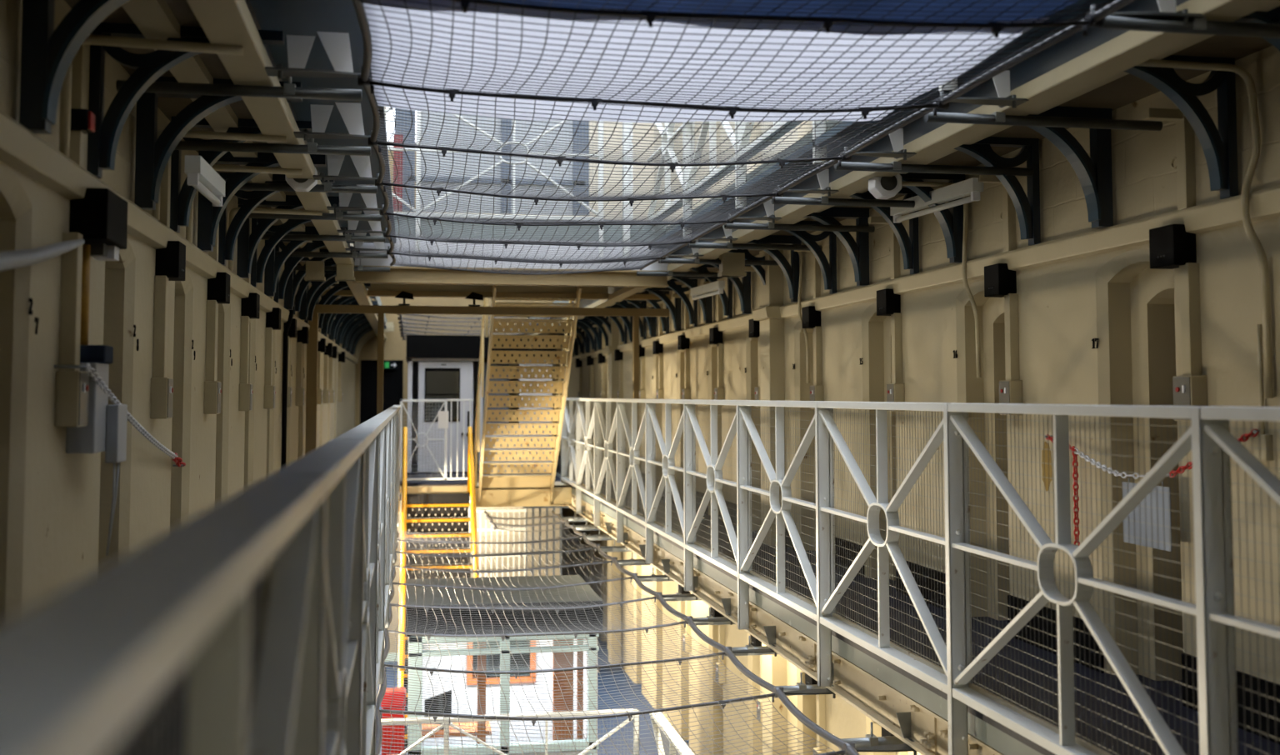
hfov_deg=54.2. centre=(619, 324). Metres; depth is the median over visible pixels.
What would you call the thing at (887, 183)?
grille
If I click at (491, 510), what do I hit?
wall
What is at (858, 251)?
iron bracket
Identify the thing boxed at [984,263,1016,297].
vent box
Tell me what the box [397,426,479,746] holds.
staircase
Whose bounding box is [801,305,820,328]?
vent box
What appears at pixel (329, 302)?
iron bracket
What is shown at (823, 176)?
hanger
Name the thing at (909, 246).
iron bracket
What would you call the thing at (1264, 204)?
trim
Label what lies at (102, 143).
iron bracket
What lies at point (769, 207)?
hanger
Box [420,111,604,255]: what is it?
railing
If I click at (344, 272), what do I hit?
hanger
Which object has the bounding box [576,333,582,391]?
cable trunking
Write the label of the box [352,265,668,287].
trim
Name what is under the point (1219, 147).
iron bracket
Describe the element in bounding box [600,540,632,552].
tube
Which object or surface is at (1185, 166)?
cable trunking
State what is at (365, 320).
iron bracket
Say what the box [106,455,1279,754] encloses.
floor
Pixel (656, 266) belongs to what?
trim
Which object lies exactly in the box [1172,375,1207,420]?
switch box
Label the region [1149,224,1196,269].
vent box
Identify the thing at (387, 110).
railing
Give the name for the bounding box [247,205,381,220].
tube
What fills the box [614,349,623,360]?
vent box
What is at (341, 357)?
vent box
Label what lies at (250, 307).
vent box
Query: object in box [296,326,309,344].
vent box
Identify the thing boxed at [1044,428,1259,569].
chain
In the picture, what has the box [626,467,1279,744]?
baseboard
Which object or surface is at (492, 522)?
safety net
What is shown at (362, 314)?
iron bracket
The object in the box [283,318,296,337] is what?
vent box
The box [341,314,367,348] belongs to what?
iron bracket
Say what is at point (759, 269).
iron bracket
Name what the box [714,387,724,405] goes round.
switch box
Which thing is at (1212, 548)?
railing
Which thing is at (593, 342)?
iron bracket
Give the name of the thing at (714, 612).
vent box
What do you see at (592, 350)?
cable trunking
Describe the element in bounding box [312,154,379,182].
bracket
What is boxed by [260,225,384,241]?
tube
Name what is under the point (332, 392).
switch box
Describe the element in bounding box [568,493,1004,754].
beam
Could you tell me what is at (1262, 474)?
railing
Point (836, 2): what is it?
tarpaulin
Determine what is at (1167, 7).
hanger
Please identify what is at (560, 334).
iron bracket
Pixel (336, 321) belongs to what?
iron bracket
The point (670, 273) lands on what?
tube
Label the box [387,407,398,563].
railing
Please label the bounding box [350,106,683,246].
wall
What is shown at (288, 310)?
cable trunking
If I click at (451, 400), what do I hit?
gate
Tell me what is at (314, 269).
hanger
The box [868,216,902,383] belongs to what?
cable trunking
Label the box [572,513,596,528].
hanger
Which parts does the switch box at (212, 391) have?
plate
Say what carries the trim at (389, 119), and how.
attached to the wall at (642, 174)
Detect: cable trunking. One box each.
[59,45,87,370]
[152,156,170,377]
[205,223,219,381]
[240,224,250,383]
[264,296,273,385]
[287,310,289,386]
[295,285,302,387]
[317,299,320,389]
[323,334,328,389]
[328,340,333,389]
[337,324,341,390]
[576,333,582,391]
[581,329,594,390]
[592,325,605,390]
[609,318,623,389]
[640,316,644,389]
[646,303,663,389]
[671,294,689,388]
[685,600,690,634]
[702,281,723,387]
[718,625,724,664]
[745,266,759,386]
[760,655,762,700]
[794,250,822,384]
[816,694,825,750]
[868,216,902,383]
[896,751,907,754]
[975,175,1019,379]
[1142,107,1201,375]
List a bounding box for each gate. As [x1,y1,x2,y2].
[400,399,448,480]
[446,399,473,479]
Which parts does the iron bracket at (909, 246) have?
leg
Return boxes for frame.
[305,305,669,509]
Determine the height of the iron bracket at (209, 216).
0.549 m
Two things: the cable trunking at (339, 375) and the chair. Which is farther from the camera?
the cable trunking at (339, 375)
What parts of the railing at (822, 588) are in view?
rail, rail, post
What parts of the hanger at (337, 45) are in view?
gusset plate, flat arm, gusset plate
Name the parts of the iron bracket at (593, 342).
leg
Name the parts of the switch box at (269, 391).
plate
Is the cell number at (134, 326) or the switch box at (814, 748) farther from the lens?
the switch box at (814, 748)
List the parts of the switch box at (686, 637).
plate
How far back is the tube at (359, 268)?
10.96 m
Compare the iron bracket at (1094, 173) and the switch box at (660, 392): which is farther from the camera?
the switch box at (660, 392)
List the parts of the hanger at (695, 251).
flat arm, gusset plate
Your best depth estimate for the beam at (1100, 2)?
6.37 m
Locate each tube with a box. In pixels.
[115,76,361,100]
[174,130,370,155]
[239,171,377,193]
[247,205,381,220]
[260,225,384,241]
[275,244,388,258]
[293,258,389,271]
[563,512,589,521]
[575,520,600,530]
[585,529,615,540]
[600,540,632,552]
[617,552,650,565]
[636,270,727,277]
[638,567,673,581]
[660,257,779,265]
[662,585,700,601]
[688,607,734,625]
[689,241,822,250]
[725,222,874,232]
[725,635,778,656]
[770,195,929,208]
[772,672,826,695]
[834,161,1034,176]
[838,721,904,750]
[924,111,1162,130]
[1098,15,1279,38]
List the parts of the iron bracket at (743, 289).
leg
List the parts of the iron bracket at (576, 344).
leg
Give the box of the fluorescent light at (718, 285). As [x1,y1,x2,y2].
[690,280,724,299]
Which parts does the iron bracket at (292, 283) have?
leg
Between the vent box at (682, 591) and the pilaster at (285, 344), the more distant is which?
the vent box at (682, 591)
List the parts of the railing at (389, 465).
rail, post, rail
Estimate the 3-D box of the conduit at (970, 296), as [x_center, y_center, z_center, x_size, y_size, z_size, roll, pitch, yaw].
[1.678,-0.256,6.904,0.628,1.093,0.106,1,-3,-9]
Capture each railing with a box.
[0,475,324,754]
[262,439,364,754]
[334,425,379,754]
[358,418,386,754]
[371,414,390,684]
[379,411,394,628]
[379,716,449,754]
[383,409,396,589]
[384,107,421,253]
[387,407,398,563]
[390,405,399,542]
[393,405,400,526]
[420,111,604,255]
[450,708,639,754]
[560,397,583,513]
[576,398,601,526]
[594,398,624,542]
[617,398,655,563]
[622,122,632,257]
[645,399,695,590]
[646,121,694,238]
[649,711,694,754]
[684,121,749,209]
[685,399,752,629]
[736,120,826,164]
[738,400,835,686]
[817,400,972,754]
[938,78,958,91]
[947,403,1237,754]
[1200,406,1279,754]
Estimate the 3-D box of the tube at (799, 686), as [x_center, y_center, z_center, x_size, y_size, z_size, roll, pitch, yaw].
[1.128,2.017,7.039,0.530,0.126,0.064,1,-3,-9]
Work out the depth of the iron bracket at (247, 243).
7.96 m
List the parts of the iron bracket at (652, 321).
leg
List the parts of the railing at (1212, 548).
rail, rail, post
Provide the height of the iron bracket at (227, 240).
0.546 m
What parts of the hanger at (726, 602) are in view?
flat arm, gusset plate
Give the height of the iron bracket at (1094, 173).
0.549 m
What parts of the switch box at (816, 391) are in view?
plate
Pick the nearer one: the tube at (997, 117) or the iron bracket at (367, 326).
the tube at (997, 117)
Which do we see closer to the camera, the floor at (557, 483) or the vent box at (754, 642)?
the vent box at (754, 642)
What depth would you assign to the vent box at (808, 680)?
9.47 m
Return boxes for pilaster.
[280,295,295,468]
[608,316,619,345]
[608,352,619,471]
[608,540,621,664]
[759,250,783,307]
[760,318,784,545]
[761,642,787,754]
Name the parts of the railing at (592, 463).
rail, rail, post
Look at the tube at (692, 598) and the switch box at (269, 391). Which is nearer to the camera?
the switch box at (269, 391)
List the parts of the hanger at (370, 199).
gusset plate, flat arm, gusset plate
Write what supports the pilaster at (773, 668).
attached to the wall at (1116, 298)
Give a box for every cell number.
[28,298,39,334]
[133,325,139,350]
[191,340,195,359]
[952,350,957,358]
[1091,338,1099,348]
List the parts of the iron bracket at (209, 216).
leg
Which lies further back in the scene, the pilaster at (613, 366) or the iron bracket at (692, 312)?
the pilaster at (613, 366)
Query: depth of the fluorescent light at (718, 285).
11.89 m
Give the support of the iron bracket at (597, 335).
attached to the wall at (1116, 298)
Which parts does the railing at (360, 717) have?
post, rail, rail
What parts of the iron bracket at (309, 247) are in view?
leg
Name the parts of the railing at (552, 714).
rail, post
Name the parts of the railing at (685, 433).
rail, rail, post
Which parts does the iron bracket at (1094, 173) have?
leg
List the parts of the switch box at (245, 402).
plate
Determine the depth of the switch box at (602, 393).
20.14 m
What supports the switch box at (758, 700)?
attached to the wall at (1116, 298)
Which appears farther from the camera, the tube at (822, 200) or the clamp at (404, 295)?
the clamp at (404, 295)
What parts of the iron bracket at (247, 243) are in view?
leg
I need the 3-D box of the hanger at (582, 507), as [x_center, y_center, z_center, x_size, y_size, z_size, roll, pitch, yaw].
[-0.586,2.461,16.382,0.340,0.170,0.135,1,-3,-9]
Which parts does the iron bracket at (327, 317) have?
leg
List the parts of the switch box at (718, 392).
plate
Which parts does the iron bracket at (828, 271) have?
leg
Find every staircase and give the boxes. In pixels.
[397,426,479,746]
[474,285,581,505]
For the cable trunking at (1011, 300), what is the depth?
6.49 m
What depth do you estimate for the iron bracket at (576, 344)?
23.29 m
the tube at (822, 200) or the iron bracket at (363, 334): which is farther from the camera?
the iron bracket at (363, 334)
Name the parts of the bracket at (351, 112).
gusset plate, flat arm, gusset plate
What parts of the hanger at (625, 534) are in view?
flat arm, gusset plate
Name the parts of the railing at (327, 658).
post, rail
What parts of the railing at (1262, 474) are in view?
rail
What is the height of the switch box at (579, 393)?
0.180 m
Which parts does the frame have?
post, post, post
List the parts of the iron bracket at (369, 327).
leg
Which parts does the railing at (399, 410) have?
post, post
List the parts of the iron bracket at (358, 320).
leg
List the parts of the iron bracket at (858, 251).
leg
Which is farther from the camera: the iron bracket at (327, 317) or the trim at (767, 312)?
the iron bracket at (327, 317)
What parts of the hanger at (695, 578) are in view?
flat arm, gusset plate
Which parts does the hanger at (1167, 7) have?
flat arm, gusset plate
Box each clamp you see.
[395,290,413,305]
[465,291,483,306]
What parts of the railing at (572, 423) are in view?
post, rail, rail, post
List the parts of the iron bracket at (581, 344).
leg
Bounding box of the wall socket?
[1253,324,1273,460]
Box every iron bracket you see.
[19,0,129,134]
[86,22,284,178]
[134,76,302,209]
[169,116,311,233]
[197,150,326,251]
[218,172,334,265]
[236,195,339,278]
[250,211,346,287]
[264,226,352,296]
[273,240,354,303]
[284,248,359,309]
[293,257,354,314]
[299,270,336,319]
[304,276,339,323]
[311,280,370,323]
[318,286,368,328]
[320,295,374,334]
[324,296,375,336]
[328,300,377,339]
[333,304,378,341]
[335,313,360,344]
[337,313,364,345]
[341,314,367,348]
[343,319,368,349]
[345,320,369,351]
[348,322,384,352]
[350,325,385,354]
[351,326,386,354]
[555,326,578,355]
[555,330,573,356]
[570,323,589,352]
[575,327,584,354]
[576,320,596,351]
[577,316,603,349]
[584,315,608,345]
[594,315,610,334]
[604,303,635,341]
[608,315,627,344]
[615,300,646,339]
[625,300,656,336]
[635,290,669,334]
[642,285,681,330]
[667,278,697,327]
[670,271,712,323]
[689,264,732,319]
[710,257,751,314]
[728,249,765,285]
[746,235,801,302]
[784,220,836,294]
[803,207,869,286]
[849,187,919,274]
[953,136,1040,245]
[1026,106,1113,228]
[1123,55,1238,199]
[1233,5,1279,50]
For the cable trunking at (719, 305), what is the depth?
12.59 m
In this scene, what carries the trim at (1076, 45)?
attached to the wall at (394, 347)
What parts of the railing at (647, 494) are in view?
rail, rail, post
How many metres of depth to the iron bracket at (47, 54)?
3.54 m
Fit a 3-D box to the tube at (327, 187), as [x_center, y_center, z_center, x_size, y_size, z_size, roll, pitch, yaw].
[-1.733,-0.770,6.690,0.860,0.112,0.050,1,-3,-9]
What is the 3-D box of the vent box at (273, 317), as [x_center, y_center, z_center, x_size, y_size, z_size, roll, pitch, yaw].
[-2.715,-0.049,9.826,0.104,0.164,0.170,1,-3,-9]
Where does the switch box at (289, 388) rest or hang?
attached to the wall at (56, 504)
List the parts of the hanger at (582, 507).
gusset plate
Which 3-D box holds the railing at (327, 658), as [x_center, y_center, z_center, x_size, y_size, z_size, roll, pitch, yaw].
[-0.636,0.991,2.701,0.092,1.426,1.668,1,-3,-9]
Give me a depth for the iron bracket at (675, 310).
14.43 m
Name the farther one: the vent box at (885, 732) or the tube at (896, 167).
the vent box at (885, 732)
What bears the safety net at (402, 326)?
attached to the wall at (441, 367)
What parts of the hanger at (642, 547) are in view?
flat arm, gusset plate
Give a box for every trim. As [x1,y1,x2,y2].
[0,110,358,364]
[121,0,351,314]
[186,0,386,339]
[245,0,377,314]
[320,290,670,299]
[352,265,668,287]
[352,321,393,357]
[355,237,668,270]
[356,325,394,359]
[368,283,608,293]
[374,296,386,324]
[386,118,416,147]
[394,216,668,242]
[400,485,571,507]
[524,120,843,329]
[526,0,1188,334]
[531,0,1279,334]
[545,0,1279,334]
[555,472,1042,754]
[558,185,1279,362]
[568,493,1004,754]
[605,345,617,353]
[751,305,785,320]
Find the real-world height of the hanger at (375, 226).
0.180 m
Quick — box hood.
[380,687,405,708]
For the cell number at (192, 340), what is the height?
0.103 m
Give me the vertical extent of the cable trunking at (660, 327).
1.070 m
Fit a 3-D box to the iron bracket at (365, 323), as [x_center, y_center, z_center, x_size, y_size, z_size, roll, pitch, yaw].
[-4.313,0.176,21.224,0.640,0.549,0.084,1,-3,-9]
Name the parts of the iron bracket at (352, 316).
leg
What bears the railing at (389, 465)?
on the floor at (901, 617)
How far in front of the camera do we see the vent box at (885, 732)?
7.96 m
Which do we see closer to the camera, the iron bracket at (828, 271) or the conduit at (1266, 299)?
the conduit at (1266, 299)
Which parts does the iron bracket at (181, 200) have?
leg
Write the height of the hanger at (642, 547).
0.170 m
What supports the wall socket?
attached to the wall at (1116, 298)
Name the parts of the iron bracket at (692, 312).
leg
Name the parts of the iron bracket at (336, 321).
leg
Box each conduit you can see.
[59,35,243,157]
[151,129,286,219]
[185,164,302,243]
[228,207,322,271]
[797,251,809,383]
[901,180,981,377]
[1136,59,1273,398]
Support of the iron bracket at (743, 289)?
attached to the wall at (1116, 298)
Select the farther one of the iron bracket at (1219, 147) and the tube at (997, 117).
the tube at (997, 117)
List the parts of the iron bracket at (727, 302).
leg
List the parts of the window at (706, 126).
rail, post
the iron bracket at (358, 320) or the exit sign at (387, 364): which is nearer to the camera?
the iron bracket at (358, 320)
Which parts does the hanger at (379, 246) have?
gusset plate, flat arm, gusset plate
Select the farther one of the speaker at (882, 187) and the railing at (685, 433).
the railing at (685, 433)
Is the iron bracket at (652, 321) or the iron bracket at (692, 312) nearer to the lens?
the iron bracket at (692, 312)
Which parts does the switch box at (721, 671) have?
plate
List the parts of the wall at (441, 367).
pane, door, floor plate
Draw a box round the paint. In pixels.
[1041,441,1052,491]
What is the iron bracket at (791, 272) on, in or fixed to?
attached to the wall at (1116, 298)
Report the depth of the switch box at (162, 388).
5.46 m
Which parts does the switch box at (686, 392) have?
plate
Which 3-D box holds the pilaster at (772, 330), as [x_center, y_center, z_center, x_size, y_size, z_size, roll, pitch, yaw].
[1.313,0.903,10.626,0.150,1.900,0.300,1,-3,-9]
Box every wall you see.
[0,0,354,625]
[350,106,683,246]
[355,150,561,499]
[384,500,559,661]
[405,335,556,473]
[468,508,526,576]
[523,505,569,575]
[560,45,1279,754]
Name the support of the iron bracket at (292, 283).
attached to the wall at (56, 504)
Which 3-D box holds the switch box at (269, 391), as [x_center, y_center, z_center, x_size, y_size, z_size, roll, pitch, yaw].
[-2.715,0.561,9.720,0.080,0.180,0.120,1,-3,-9]
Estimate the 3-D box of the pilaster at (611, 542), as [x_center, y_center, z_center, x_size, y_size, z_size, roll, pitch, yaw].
[-0.066,3.848,18.759,0.150,2.420,0.300,1,-3,-9]
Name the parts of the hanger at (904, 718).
flat arm, gusset plate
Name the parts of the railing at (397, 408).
post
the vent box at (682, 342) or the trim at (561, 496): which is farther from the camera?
the trim at (561, 496)
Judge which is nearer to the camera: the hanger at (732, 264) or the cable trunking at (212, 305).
the cable trunking at (212, 305)
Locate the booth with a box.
[405,575,603,754]
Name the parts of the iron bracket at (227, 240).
leg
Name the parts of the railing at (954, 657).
rail, rail, post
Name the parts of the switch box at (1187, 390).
plate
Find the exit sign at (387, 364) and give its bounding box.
[383,360,397,369]
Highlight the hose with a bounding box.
[0,238,84,271]
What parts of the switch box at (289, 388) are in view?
plate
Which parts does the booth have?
timber post, pane, frame, panel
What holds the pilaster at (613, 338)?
attached to the wall at (1116, 298)
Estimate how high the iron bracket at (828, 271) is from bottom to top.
0.546 m
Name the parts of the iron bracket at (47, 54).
leg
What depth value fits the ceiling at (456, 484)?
18.09 m
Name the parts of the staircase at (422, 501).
handrail, handrail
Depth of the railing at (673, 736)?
10.50 m
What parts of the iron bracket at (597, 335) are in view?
leg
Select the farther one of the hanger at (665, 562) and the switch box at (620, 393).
the switch box at (620, 393)
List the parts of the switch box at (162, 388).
plate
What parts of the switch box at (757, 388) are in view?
plate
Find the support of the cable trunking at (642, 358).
attached to the wall at (1116, 298)
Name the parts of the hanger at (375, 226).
gusset plate, flat arm, gusset plate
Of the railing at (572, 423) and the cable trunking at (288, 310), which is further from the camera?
the railing at (572, 423)
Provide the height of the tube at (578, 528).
0.126 m
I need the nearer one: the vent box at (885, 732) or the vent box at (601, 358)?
the vent box at (885, 732)
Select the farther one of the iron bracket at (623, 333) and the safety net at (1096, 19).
the iron bracket at (623, 333)
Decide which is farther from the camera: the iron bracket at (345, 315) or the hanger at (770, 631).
the iron bracket at (345, 315)
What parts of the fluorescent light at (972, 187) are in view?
iron bracket, leg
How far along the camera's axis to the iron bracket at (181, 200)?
5.74 m
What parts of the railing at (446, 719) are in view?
rail, post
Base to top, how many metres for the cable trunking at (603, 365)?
1.070 m
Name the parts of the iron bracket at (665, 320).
leg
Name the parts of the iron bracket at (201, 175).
leg, iron bracket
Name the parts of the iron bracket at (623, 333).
leg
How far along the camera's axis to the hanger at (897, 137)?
5.92 m
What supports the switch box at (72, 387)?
attached to the wall at (56, 504)
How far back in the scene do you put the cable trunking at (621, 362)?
18.53 m
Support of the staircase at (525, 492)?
on the trim at (561, 496)
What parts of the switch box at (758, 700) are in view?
plate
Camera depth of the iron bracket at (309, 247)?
10.09 m
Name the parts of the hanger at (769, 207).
flat arm, gusset plate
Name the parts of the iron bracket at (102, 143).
leg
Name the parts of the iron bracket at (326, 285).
leg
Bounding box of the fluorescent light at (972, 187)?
[890,172,983,263]
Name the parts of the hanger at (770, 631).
flat arm, gusset plate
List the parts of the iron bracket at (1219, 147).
leg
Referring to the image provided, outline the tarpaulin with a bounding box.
[493,0,1075,24]
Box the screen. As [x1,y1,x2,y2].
[424,690,451,729]
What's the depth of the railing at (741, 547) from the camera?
8.82 m
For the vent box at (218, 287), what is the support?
attached to the wall at (56, 504)
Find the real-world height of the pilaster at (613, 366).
1.900 m
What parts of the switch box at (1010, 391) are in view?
plate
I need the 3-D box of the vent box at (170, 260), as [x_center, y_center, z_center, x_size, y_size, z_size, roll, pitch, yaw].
[-2.014,-0.287,5.621,0.104,0.164,0.170,1,-3,-9]
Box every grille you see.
[293,178,308,182]
[880,175,897,190]
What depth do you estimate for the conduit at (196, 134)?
5.41 m
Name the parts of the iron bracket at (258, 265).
leg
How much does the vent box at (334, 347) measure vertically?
0.164 m
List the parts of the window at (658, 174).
rail, post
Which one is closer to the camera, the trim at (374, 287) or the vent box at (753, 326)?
the vent box at (753, 326)
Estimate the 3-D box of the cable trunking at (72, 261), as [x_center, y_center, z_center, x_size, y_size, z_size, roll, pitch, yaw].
[-1.791,-0.382,4.122,0.050,1.070,0.125,1,-3,-9]
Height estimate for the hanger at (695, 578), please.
0.170 m
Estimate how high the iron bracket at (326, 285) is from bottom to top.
0.546 m
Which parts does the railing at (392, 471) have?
rail, post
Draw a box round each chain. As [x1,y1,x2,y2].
[54,363,185,466]
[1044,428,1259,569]
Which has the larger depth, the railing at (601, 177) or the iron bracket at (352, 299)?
the iron bracket at (352, 299)
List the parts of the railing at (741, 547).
rail, rail, post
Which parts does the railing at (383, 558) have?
rail, post, rail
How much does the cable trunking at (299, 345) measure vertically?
1.070 m
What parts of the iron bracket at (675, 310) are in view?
leg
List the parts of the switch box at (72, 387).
plate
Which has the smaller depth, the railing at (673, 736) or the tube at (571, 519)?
the railing at (673, 736)
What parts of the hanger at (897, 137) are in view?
flat arm, gusset plate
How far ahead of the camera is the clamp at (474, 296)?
13.54 m
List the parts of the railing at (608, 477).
rail, rail, post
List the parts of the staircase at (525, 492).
handrail, kick plate, handrail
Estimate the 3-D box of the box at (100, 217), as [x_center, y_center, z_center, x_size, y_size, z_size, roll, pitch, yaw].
[-1.784,-0.340,4.291,0.120,0.215,0.300,1,-3,-9]
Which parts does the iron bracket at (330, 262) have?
leg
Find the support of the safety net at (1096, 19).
attached to the hanger
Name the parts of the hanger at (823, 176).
flat arm, gusset plate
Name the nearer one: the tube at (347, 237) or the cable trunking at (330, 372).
the tube at (347, 237)
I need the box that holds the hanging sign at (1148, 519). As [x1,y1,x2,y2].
[1122,477,1172,551]
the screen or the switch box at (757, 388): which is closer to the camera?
the switch box at (757, 388)
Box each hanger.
[265,31,362,79]
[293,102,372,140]
[304,260,325,281]
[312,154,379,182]
[326,184,384,212]
[335,260,354,281]
[337,210,387,234]
[345,233,389,252]
[561,505,584,519]
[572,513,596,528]
[585,522,611,538]
[600,532,627,549]
[616,544,645,563]
[636,559,669,579]
[661,576,697,599]
[662,240,704,259]
[692,225,738,243]
[692,598,732,624]
[717,252,746,277]
[728,199,781,222]
[730,625,776,656]
[777,169,839,196]
[782,661,835,698]
[844,128,916,159]
[854,711,916,754]
[940,70,1029,108]
[1090,0,1204,26]
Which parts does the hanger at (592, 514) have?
flat arm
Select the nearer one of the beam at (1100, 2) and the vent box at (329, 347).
the beam at (1100, 2)
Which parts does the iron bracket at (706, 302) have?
leg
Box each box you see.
[55,370,89,427]
[69,187,128,260]
[150,377,173,419]
[155,240,185,280]
[203,380,221,414]
[207,272,230,303]
[238,383,253,410]
[240,292,259,319]
[263,385,275,409]
[265,307,281,329]
[281,386,292,407]
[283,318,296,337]
[295,387,304,405]
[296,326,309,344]
[317,338,325,352]
[317,389,322,404]
[323,390,329,403]
[324,343,332,355]
[329,345,337,358]
[329,390,334,403]
[337,390,343,402]
[338,351,344,362]
[575,358,581,367]
[577,391,582,398]
[586,355,594,365]
[589,390,594,401]
[597,353,604,363]
[600,390,605,398]
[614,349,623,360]
[617,390,623,398]
[639,345,644,357]
[639,390,645,403]
[652,340,663,354]
[656,389,664,404]
[677,335,689,349]
[678,584,689,594]
[681,388,690,399]
[682,634,691,652]
[709,327,722,344]
[710,606,724,617]
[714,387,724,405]
[715,662,725,683]
[748,318,759,337]
[750,635,761,646]
[755,386,759,407]
[756,698,762,721]
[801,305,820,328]
[805,673,817,684]
[810,385,824,409]
[812,747,826,754]
[876,288,900,315]
[881,726,894,736]
[886,383,904,411]
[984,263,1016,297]
[999,380,1023,414]
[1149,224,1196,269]
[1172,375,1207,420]
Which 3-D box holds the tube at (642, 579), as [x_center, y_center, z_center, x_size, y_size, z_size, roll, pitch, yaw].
[0.412,2.260,11.333,0.530,0.126,0.064,1,-3,-9]
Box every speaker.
[285,167,317,191]
[868,173,901,199]
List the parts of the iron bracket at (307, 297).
leg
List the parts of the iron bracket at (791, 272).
leg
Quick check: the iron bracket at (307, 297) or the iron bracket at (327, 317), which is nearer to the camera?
the iron bracket at (307, 297)
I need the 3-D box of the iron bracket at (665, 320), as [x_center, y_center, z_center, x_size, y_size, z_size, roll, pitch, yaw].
[0.288,-0.170,15.085,0.640,0.546,0.060,1,-3,-9]
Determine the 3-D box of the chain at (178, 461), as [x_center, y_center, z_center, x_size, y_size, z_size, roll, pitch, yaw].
[-1.921,0.403,5.019,0.123,0.448,2.139,1,-3,-9]
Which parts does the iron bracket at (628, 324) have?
leg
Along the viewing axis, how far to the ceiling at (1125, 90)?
5.30 m
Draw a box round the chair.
[380,687,405,754]
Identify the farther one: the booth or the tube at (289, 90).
the booth
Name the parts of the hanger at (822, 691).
flat arm, gusset plate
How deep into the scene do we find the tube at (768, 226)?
8.25 m
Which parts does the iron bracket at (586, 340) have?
leg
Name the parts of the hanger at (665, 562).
flat arm, gusset plate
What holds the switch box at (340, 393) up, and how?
attached to the wall at (56, 504)
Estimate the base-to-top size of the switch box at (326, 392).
0.180 m
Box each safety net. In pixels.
[351,0,1134,274]
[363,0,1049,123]
[375,526,859,754]
[396,314,555,339]
[484,510,575,532]
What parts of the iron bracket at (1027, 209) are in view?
leg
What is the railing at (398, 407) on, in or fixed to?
on the floor at (901, 617)
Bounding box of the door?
[360,360,403,456]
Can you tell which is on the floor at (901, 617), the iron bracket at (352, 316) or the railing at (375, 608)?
the railing at (375, 608)
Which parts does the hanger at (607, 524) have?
flat arm, gusset plate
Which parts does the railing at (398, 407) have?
post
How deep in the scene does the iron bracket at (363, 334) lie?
23.13 m
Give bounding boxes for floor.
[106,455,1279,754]
[377,637,689,754]
[475,481,571,488]
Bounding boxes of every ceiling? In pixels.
[64,0,339,299]
[249,0,396,243]
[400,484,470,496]
[540,35,1272,334]
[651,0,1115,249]
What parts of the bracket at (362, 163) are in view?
gusset plate, flat arm, gusset plate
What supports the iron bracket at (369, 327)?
attached to the wall at (56, 504)
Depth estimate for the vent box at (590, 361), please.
21.50 m
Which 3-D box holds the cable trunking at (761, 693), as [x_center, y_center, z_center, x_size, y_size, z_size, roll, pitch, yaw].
[1.188,2.752,11.000,0.200,1.070,0.125,1,-3,-9]
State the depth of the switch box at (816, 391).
9.51 m
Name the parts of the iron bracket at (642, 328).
leg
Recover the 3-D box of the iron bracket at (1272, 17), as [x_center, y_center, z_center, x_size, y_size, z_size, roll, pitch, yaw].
[2.123,-0.795,4.075,0.640,0.549,0.084,1,-3,-9]
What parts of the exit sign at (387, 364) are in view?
green panel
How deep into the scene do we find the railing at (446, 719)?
10.72 m
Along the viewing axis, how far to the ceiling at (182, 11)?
4.90 m
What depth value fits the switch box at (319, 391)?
14.86 m
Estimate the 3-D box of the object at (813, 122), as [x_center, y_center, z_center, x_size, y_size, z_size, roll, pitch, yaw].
[0.973,-1.586,7.634,0.092,1.511,1.668,1,-3,-9]
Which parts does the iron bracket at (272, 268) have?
leg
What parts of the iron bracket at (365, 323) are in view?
leg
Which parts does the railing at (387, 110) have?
rail, post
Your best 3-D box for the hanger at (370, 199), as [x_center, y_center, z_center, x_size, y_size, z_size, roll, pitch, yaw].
[-1.604,-0.766,7.622,0.340,0.180,0.135,1,-3,-9]
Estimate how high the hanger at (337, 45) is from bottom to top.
0.180 m
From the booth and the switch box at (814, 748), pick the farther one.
the booth
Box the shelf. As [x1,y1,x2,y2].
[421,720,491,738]
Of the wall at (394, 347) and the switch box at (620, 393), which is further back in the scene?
the wall at (394, 347)
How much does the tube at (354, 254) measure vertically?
0.112 m
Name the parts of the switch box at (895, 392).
plate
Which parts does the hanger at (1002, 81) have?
flat arm, gusset plate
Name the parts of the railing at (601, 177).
rail, post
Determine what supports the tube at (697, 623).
attached to the beam at (871, 696)
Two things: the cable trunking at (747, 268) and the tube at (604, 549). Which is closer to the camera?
the cable trunking at (747, 268)
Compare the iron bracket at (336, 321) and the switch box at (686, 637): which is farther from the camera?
the iron bracket at (336, 321)
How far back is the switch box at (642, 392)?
16.72 m
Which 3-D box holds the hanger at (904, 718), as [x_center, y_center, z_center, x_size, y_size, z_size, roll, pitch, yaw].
[1.204,1.853,5.647,0.340,0.170,0.135,1,-3,-9]
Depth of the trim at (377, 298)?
19.61 m
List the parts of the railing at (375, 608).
rail, post, rail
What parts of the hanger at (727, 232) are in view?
flat arm, gusset plate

